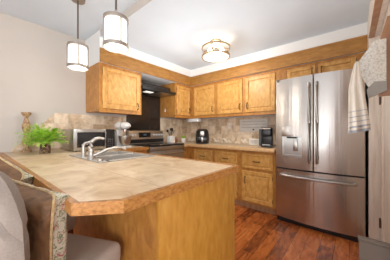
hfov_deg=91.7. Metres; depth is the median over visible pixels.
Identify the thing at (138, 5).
wall header
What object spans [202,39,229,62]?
ceiling lamp
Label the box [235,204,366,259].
floor
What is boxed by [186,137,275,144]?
trim
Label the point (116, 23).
pendant lamp
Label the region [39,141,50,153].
pot
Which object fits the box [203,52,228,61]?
diffuser
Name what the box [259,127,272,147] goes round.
coffee maker
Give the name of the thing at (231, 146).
countertop
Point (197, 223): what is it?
base cabinet
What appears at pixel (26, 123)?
candle holder
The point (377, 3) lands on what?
trim
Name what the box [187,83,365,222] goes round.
wall
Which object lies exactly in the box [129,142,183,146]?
cooktop
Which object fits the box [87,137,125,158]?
faucet
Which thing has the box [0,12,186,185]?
wall
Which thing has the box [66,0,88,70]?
pendant lamp
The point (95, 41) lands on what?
wall
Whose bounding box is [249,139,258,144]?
framed card
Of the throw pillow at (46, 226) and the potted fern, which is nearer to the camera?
the throw pillow at (46, 226)
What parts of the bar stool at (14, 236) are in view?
backrest, seat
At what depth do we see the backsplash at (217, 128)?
3.61 m
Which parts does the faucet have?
lever, spout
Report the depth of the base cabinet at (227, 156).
3.01 m
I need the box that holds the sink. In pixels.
[69,151,154,162]
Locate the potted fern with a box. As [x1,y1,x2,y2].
[13,123,68,153]
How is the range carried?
on the floor
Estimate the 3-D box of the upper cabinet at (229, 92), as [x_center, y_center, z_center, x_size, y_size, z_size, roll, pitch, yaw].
[0.675,-0.552,3.311,0.532,0.633,0.394,0,0,40]
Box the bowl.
[118,136,131,145]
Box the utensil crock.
[167,136,174,142]
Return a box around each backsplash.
[11,113,125,151]
[160,118,186,141]
[187,116,275,143]
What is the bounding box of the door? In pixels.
[379,2,389,242]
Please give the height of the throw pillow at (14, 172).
0.428 m
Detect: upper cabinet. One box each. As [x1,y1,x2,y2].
[86,62,140,114]
[160,82,193,118]
[191,82,219,118]
[216,76,250,116]
[244,70,277,115]
[278,52,364,79]
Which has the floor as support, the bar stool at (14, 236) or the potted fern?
the bar stool at (14, 236)
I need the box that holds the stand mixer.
[114,121,131,148]
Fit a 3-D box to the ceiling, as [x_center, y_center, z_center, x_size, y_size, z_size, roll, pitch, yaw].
[0.180,-1.317,-0.323,6.500,0.265,6.600,0,0,40]
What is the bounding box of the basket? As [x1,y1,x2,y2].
[197,137,206,141]
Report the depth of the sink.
1.78 m
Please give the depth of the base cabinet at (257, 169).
2.65 m
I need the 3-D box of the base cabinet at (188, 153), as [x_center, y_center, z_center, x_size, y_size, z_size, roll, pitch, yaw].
[-0.183,0.717,3.775,0.640,0.868,0.745,0,0,40]
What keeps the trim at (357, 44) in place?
attached to the wall at (95, 41)
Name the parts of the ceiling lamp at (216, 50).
lamp shade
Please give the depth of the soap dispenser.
1.63 m
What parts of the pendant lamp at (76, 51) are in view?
lamp shade, frame, rod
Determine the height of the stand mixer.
0.366 m
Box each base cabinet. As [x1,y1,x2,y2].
[73,173,234,259]
[184,147,192,158]
[193,147,241,205]
[240,150,276,214]
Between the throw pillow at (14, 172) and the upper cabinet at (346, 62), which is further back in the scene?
the upper cabinet at (346, 62)
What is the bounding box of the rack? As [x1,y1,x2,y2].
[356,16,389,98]
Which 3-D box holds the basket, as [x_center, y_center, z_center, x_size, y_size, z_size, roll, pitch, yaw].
[0.127,0.161,3.336,0.170,0.100,0.058,0,0,3]
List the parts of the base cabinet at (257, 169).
drawer, door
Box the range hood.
[141,82,175,96]
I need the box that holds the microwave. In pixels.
[62,129,113,151]
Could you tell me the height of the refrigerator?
1.800 m
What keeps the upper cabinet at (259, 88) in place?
attached to the wall at (365, 83)
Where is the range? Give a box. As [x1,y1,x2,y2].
[127,130,184,157]
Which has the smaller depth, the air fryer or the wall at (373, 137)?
the wall at (373, 137)
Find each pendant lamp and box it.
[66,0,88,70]
[103,0,128,52]
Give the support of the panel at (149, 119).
attached to the wall at (35, 77)
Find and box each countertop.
[0,145,239,215]
[177,141,275,152]
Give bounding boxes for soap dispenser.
[81,141,89,157]
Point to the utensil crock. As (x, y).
(171, 139)
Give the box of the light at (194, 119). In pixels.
[188,118,200,121]
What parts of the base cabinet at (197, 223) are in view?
panel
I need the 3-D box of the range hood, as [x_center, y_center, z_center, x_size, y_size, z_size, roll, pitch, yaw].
[-0.732,-0.705,3.272,0.453,0.148,0.700,0,0,40]
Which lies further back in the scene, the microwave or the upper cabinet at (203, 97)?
the upper cabinet at (203, 97)
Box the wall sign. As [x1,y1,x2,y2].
[240,119,267,131]
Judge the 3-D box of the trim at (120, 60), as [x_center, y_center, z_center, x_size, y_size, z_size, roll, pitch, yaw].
[-0.633,-0.952,3.034,0.038,0.175,1.725,0,0,40]
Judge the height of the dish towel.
0.446 m
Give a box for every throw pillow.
[0,157,33,184]
[12,179,68,259]
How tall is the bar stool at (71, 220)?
0.980 m
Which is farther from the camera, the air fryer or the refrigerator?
the air fryer
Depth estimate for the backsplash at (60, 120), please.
2.55 m
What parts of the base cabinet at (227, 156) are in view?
drawer, drawer, door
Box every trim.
[100,47,190,85]
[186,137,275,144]
[191,35,366,85]
[369,0,382,37]
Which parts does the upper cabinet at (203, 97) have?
door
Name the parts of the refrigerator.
control panel, door, handle, handle, handle, freezer drawer, door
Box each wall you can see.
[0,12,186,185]
[85,22,366,86]
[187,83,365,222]
[366,0,389,240]
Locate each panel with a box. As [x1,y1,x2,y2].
[126,94,159,135]
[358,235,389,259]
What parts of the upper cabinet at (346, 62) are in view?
door, door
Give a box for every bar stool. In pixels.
[0,171,120,259]
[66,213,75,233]
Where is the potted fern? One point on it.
(44, 138)
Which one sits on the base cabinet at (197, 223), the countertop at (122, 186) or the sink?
the countertop at (122, 186)
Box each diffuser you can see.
[69,66,86,70]
[105,44,126,51]
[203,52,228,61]
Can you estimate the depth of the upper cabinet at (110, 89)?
2.57 m
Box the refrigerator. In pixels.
[276,68,364,242]
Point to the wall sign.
(246, 125)
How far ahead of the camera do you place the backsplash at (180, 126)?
3.99 m
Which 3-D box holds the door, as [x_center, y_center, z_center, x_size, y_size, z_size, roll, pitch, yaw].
[1.337,0.116,1.258,0.068,2.050,1.410,0,0,40]
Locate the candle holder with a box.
[20,112,31,152]
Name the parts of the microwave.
door, control panel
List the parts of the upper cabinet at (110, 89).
door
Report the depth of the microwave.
2.24 m
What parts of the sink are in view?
bowl, bowl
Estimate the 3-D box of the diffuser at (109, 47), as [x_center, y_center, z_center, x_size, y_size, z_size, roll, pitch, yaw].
[-0.559,-0.578,1.340,0.142,0.009,0.142,0,0,40]
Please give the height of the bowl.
0.130 m
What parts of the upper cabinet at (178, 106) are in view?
door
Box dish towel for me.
[348,61,370,133]
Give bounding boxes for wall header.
[101,0,151,35]
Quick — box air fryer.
[195,129,208,143]
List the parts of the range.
panel, vent panel, oven door, handle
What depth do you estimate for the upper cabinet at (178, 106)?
3.56 m
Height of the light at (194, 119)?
0.068 m
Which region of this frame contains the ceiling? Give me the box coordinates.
[0,0,369,69]
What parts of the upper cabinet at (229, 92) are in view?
door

